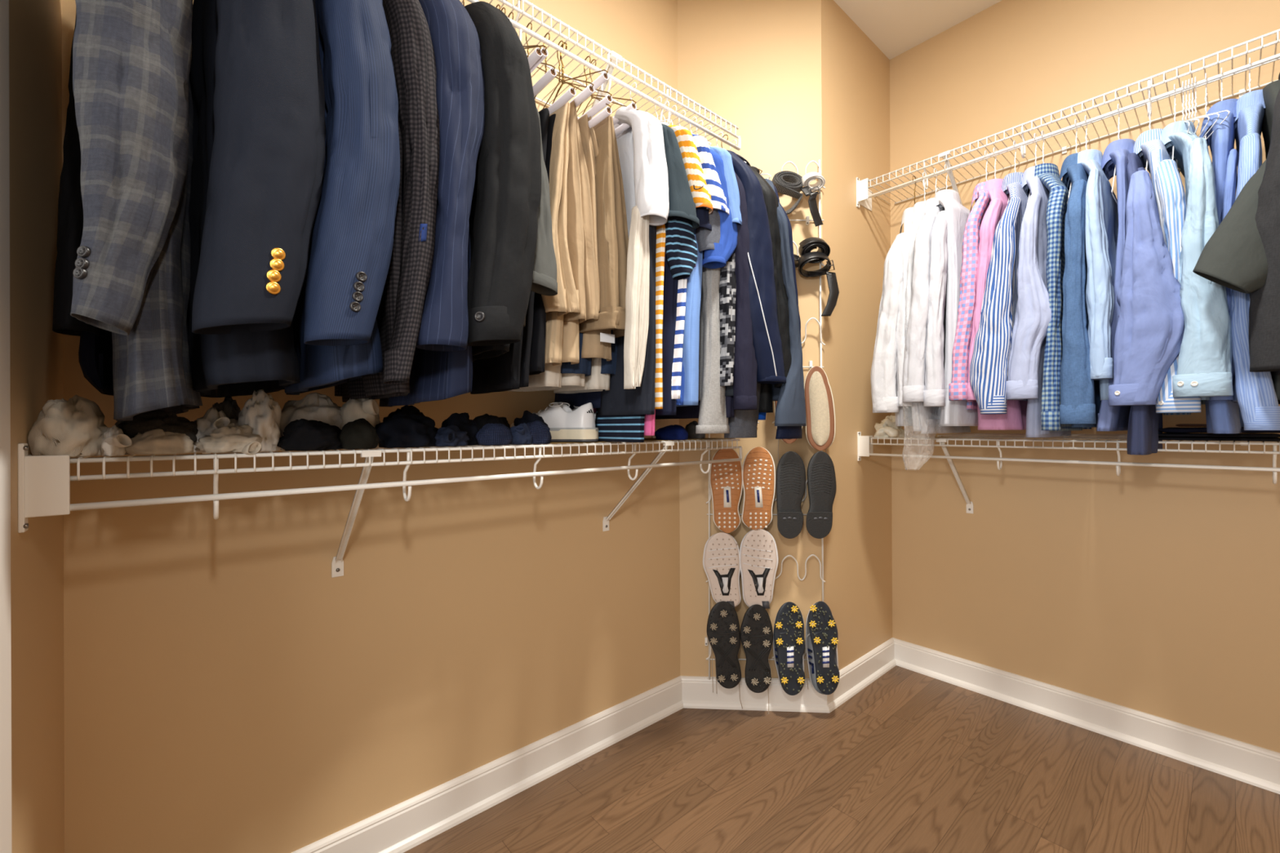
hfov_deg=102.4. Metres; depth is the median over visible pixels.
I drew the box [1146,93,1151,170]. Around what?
wire hanger
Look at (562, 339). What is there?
trousers
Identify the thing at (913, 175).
wire hanger
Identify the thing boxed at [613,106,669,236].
polo shirt
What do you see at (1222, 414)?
dress shirt
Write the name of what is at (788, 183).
belt
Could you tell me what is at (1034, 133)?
wire hanger
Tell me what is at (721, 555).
shoe
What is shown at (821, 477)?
shoe
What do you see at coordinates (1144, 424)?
dress shirt
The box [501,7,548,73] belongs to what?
wire hanger
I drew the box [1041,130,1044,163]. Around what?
wire hanger
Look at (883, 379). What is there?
dress shirt
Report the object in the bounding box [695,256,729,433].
sweatshirt
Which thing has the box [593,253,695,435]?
polo shirt
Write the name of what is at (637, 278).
trousers
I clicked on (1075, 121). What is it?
wire hanger
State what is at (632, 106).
wire hanger
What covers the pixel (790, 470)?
shoe
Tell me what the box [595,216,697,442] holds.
polo shirt
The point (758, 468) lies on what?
shoe
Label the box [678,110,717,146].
wire hanger
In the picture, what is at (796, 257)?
belt
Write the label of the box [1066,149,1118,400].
dress shirt
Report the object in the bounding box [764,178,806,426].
long sleeve top
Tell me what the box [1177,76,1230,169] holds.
wire hanger
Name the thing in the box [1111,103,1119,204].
wire hanger
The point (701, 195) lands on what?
polo shirt
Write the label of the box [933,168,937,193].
wire hanger
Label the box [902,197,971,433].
dress shirt
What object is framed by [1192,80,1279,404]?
jacket
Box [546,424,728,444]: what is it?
liner
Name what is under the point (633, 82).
wire hanger
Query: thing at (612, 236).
trousers
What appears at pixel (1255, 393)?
dress shirt
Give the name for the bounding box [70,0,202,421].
jacket
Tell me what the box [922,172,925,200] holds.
wire hanger
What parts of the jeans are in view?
trouser leg, trouser leg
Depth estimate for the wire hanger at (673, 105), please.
1.53 m
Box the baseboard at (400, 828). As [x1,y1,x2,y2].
[291,637,1279,852]
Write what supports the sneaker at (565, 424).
on the liner
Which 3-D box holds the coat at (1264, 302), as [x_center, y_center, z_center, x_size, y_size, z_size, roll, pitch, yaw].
[1.607,-0.499,1.283,0.605,0.761,0.124,0,0,-41]
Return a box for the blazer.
[187,0,325,397]
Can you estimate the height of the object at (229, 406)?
0.106 m
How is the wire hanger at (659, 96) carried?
hanging from the wire shelf at (611, 55)
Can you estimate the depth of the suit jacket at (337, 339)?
0.74 m
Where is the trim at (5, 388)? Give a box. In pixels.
[0,0,11,852]
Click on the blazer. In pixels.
(257, 85)
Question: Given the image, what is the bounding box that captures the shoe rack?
[704,159,825,679]
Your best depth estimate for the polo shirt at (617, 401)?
1.25 m
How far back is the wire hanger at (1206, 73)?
1.40 m
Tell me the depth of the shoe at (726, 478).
1.87 m
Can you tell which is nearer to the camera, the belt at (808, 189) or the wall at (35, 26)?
the wall at (35, 26)
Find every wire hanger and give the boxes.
[495,4,542,68]
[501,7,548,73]
[507,11,556,96]
[525,22,576,115]
[534,32,595,106]
[542,40,608,109]
[551,41,612,128]
[554,42,612,119]
[576,55,636,124]
[582,58,638,137]
[630,82,671,124]
[654,96,694,134]
[662,100,669,122]
[670,105,711,145]
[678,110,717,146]
[721,134,762,174]
[729,139,771,179]
[912,175,915,204]
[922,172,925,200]
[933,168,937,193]
[941,164,947,209]
[984,150,987,181]
[993,147,996,178]
[1007,140,1016,203]
[1026,133,1036,206]
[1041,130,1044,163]
[1066,119,1077,204]
[1084,115,1087,150]
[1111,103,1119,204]
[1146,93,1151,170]
[1172,84,1177,168]
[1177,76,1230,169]
[1177,77,1219,170]
[1177,79,1209,171]
[1178,80,1190,173]
[1178,80,1199,171]
[1204,72,1207,139]
[1220,67,1223,100]
[1248,57,1251,92]
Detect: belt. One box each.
[771,170,803,214]
[793,253,799,267]
[795,251,839,316]
[798,237,830,263]
[800,172,825,226]
[1175,423,1206,426]
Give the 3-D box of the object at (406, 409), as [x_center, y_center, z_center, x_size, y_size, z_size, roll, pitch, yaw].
[-0.534,-0.002,1.184,0.108,0.096,0.095,0,0,-41]
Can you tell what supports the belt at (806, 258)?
hanging from the shoe rack
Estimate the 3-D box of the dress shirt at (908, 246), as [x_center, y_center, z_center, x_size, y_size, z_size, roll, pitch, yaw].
[1.114,-0.408,1.967,0.555,0.847,0.104,0,0,-39]
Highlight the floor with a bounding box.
[403,665,1279,852]
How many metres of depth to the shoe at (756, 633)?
1.86 m
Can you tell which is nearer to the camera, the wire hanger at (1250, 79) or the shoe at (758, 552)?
the wire hanger at (1250, 79)
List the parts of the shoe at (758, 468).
shank plate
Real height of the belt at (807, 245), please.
0.088 m
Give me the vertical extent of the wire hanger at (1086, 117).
0.306 m
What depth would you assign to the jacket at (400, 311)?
0.81 m
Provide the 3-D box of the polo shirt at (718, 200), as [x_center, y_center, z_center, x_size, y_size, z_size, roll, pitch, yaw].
[0.068,-0.439,1.497,0.229,0.738,0.454,0,0,-41]
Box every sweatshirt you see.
[655,170,757,419]
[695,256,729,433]
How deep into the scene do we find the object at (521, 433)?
1.21 m
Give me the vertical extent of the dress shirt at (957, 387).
0.775 m
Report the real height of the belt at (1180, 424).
0.009 m
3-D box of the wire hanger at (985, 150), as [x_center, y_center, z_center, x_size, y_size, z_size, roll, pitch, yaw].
[1.206,-0.805,1.791,0.282,0.306,0.006,0,0,-41]
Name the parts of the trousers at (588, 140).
trouser leg, trouser leg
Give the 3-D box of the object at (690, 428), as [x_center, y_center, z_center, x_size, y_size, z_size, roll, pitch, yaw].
[0.181,0.011,1.736,0.063,0.062,0.081,0,0,-41]
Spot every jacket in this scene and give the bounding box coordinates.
[52,8,113,395]
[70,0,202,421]
[284,0,399,395]
[334,0,439,402]
[379,0,484,406]
[727,150,786,384]
[747,164,791,413]
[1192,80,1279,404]
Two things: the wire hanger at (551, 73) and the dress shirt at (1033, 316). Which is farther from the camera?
the dress shirt at (1033, 316)
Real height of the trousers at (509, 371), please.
0.606 m
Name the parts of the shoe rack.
rail, cross rail, cross rail, cross rail, cross rail, rail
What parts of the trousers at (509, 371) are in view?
trouser leg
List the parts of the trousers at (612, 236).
trouser leg, trouser leg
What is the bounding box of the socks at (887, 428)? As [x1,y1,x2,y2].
[873,415,906,437]
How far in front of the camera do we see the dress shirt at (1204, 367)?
1.23 m
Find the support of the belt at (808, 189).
on the shoe rack
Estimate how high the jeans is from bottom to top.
0.478 m
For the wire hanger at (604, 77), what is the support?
hanging from the wire shelf at (611, 55)
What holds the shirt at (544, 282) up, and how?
hanging from the wire hanger at (535, 55)
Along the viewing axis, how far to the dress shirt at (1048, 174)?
1.47 m
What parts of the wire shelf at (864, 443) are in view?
rail, rail, rail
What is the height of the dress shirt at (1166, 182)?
0.798 m
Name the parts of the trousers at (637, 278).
trouser leg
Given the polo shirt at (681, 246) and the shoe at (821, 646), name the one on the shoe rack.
the shoe at (821, 646)
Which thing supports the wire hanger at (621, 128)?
hanging from the wire shelf at (611, 55)
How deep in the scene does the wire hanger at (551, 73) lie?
1.07 m
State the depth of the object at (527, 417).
1.30 m
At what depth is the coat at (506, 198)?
0.89 m
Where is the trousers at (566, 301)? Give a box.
[541,102,580,316]
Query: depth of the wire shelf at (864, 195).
1.68 m
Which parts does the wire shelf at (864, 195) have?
rail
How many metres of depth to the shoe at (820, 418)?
1.85 m
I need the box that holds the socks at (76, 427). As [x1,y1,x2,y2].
[27,394,108,457]
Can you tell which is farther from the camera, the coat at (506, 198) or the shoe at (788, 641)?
the shoe at (788, 641)
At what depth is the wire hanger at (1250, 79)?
1.34 m
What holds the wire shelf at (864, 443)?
attached to the wall at (1155, 591)
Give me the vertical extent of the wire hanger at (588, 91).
0.234 m
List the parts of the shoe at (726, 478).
shank plate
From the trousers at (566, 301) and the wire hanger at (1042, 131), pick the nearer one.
the trousers at (566, 301)
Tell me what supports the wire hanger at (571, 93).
hanging from the wire shelf at (611, 55)
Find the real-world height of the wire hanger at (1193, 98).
0.201 m
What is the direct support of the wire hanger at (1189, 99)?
hanging from the wire shelf at (864, 195)
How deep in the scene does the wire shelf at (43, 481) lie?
0.91 m
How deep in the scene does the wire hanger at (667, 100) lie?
1.51 m
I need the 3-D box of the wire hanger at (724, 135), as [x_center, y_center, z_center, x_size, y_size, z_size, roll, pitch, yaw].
[0.275,-0.864,1.689,0.006,0.181,0.302,0,0,-41]
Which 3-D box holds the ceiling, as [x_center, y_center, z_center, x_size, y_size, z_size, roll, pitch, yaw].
[0.846,-1.717,0.710,2.776,0.100,3.052,0,0,-41]
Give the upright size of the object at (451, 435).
0.046 m
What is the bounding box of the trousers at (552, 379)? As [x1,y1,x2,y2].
[508,357,610,393]
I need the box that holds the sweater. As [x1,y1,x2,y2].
[1158,426,1279,433]
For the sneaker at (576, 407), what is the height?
0.106 m
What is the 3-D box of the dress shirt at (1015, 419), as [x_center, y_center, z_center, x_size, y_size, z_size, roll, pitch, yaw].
[1.274,-0.411,1.778,0.560,0.842,0.147,0,0,-39]
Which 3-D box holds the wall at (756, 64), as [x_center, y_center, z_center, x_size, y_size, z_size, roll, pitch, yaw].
[0.404,-0.297,2.021,0.584,2.734,0.100,0,0,4]
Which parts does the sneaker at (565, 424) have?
sole trim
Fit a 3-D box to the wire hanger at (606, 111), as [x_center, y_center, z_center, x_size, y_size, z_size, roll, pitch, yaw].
[-0.193,-0.822,1.283,0.016,0.262,0.392,0,0,-41]
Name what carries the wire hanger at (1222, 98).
hanging from the wire shelf at (864, 195)
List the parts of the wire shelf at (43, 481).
rail, rail, rail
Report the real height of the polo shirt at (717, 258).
0.742 m
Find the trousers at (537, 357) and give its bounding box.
[528,292,546,375]
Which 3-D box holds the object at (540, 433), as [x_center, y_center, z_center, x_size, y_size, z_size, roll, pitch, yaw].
[-0.258,0.014,1.268,0.080,0.058,0.068,0,0,-41]
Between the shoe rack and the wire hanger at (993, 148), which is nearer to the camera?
the wire hanger at (993, 148)
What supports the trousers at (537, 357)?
hanging from the wire hanger at (571, 93)
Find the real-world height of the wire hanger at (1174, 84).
0.306 m
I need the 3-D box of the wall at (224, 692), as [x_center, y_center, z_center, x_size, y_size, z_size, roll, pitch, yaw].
[-0.508,-0.294,1.484,1.738,2.734,0.100,0,0,-41]
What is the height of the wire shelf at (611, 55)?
0.334 m
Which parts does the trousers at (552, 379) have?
trouser leg, trouser leg, trouser leg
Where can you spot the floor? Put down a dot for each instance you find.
(913, 762)
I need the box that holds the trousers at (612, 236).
[578,115,628,337]
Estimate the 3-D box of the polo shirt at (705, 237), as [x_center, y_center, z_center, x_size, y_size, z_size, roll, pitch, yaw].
[0.092,-0.435,1.532,0.181,0.726,0.432,0,0,-39]
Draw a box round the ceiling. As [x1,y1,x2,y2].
[833,0,1001,59]
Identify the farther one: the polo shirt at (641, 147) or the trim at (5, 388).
the polo shirt at (641, 147)
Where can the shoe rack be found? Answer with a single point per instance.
(807, 220)
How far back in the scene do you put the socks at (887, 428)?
2.06 m
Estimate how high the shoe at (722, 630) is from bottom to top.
0.424 m
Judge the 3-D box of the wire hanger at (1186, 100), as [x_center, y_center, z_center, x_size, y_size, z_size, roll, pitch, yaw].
[1.518,-0.859,1.431,0.006,0.201,0.367,0,0,40]
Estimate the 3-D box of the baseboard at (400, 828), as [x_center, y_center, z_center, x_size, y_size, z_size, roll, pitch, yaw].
[0.858,1.012,0.708,2.576,0.109,2.852,0,0,-41]
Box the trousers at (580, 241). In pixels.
[563,100,599,323]
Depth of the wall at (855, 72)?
2.12 m
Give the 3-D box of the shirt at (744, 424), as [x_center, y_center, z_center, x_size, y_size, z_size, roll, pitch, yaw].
[0.208,-0.214,1.665,0.156,0.496,0.384,0,0,-41]
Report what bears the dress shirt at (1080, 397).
hanging from the wire hanger at (1086, 117)
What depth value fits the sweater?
1.44 m
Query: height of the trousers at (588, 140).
0.449 m
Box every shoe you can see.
[702,532,741,608]
[706,601,742,708]
[709,448,742,533]
[739,528,778,608]
[739,604,773,714]
[741,446,775,530]
[773,400,802,444]
[773,601,804,695]
[776,439,805,538]
[804,366,835,450]
[804,601,839,694]
[805,448,836,538]
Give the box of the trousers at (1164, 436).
[1158,432,1279,441]
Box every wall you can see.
[8,0,64,852]
[61,0,679,852]
[677,0,822,678]
[821,0,892,670]
[889,0,1279,752]
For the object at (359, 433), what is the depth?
0.98 m
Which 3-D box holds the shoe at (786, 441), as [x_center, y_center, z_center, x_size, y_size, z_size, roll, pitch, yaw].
[0.544,-0.088,1.901,0.120,0.302,0.096,0,0,4]
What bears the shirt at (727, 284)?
hanging from the wire hanger
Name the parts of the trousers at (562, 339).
trouser leg, trouser leg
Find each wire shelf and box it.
[17,436,742,577]
[461,0,741,150]
[856,28,1279,211]
[857,431,1279,513]
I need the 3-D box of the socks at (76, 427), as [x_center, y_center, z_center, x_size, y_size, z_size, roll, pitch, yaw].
[-0.854,-0.001,0.774,0.082,0.096,0.104,0,0,-41]
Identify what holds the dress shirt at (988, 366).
hanging from the wire hanger at (1014, 140)
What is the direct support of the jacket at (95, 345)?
hanging from the wire hanger
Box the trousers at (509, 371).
[470,107,555,394]
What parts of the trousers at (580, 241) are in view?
trouser leg, trouser leg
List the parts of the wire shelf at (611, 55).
rail, rail, rail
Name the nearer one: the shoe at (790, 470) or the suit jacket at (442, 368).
the suit jacket at (442, 368)
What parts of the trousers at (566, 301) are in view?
trouser leg, trouser leg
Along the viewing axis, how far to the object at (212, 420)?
0.89 m
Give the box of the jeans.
[560,329,617,376]
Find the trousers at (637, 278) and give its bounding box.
[623,205,649,389]
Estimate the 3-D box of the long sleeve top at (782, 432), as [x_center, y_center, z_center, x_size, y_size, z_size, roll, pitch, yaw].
[0.362,-0.368,1.687,0.131,0.812,0.358,0,0,-36]
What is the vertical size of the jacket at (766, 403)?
0.767 m
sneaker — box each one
[510,402,598,441]
[570,405,595,418]
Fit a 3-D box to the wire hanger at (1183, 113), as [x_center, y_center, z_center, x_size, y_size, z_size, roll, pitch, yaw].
[1.514,-0.859,1.436,0.006,0.201,0.364,0,0,43]
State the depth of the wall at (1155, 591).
1.83 m
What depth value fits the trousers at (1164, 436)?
1.40 m
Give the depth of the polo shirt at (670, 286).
1.32 m
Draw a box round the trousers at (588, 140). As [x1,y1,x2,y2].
[577,114,600,311]
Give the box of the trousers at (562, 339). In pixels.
[544,311,579,365]
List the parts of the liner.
knit cap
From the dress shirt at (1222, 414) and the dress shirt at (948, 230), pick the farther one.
the dress shirt at (948, 230)
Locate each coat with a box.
[464,0,541,361]
[1248,72,1279,377]
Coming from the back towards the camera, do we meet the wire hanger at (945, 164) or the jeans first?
the wire hanger at (945, 164)
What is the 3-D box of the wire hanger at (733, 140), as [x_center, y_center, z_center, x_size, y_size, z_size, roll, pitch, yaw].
[0.309,-0.864,1.719,0.002,0.181,0.302,0,0,-41]
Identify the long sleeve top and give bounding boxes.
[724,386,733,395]
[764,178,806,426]
[772,185,802,439]
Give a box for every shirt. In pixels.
[523,107,557,326]
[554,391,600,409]
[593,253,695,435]
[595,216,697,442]
[597,123,699,415]
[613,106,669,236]
[654,122,712,408]
[655,206,711,415]
[671,133,729,399]
[676,145,742,406]
[676,148,737,405]
[695,208,720,256]
[719,251,736,386]
[724,382,760,438]
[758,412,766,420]
[870,207,913,426]
[895,200,925,431]
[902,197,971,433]
[923,189,977,426]
[948,181,991,409]
[966,178,1027,430]
[969,172,1030,414]
[1005,165,1071,437]
[1026,163,1091,431]
[1059,152,1101,427]
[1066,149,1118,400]
[1096,138,1184,431]
[1126,152,1162,454]
[1133,128,1200,414]
[1160,120,1233,404]
[1200,98,1241,433]
[1230,88,1279,430]
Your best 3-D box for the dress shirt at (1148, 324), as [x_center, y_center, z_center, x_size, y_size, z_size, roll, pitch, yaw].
[1.474,-0.410,1.519,0.180,0.845,0.593,0,0,44]
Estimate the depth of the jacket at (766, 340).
1.41 m
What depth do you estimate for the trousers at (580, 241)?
1.16 m
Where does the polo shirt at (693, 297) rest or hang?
hanging from the wire hanger at (673, 105)

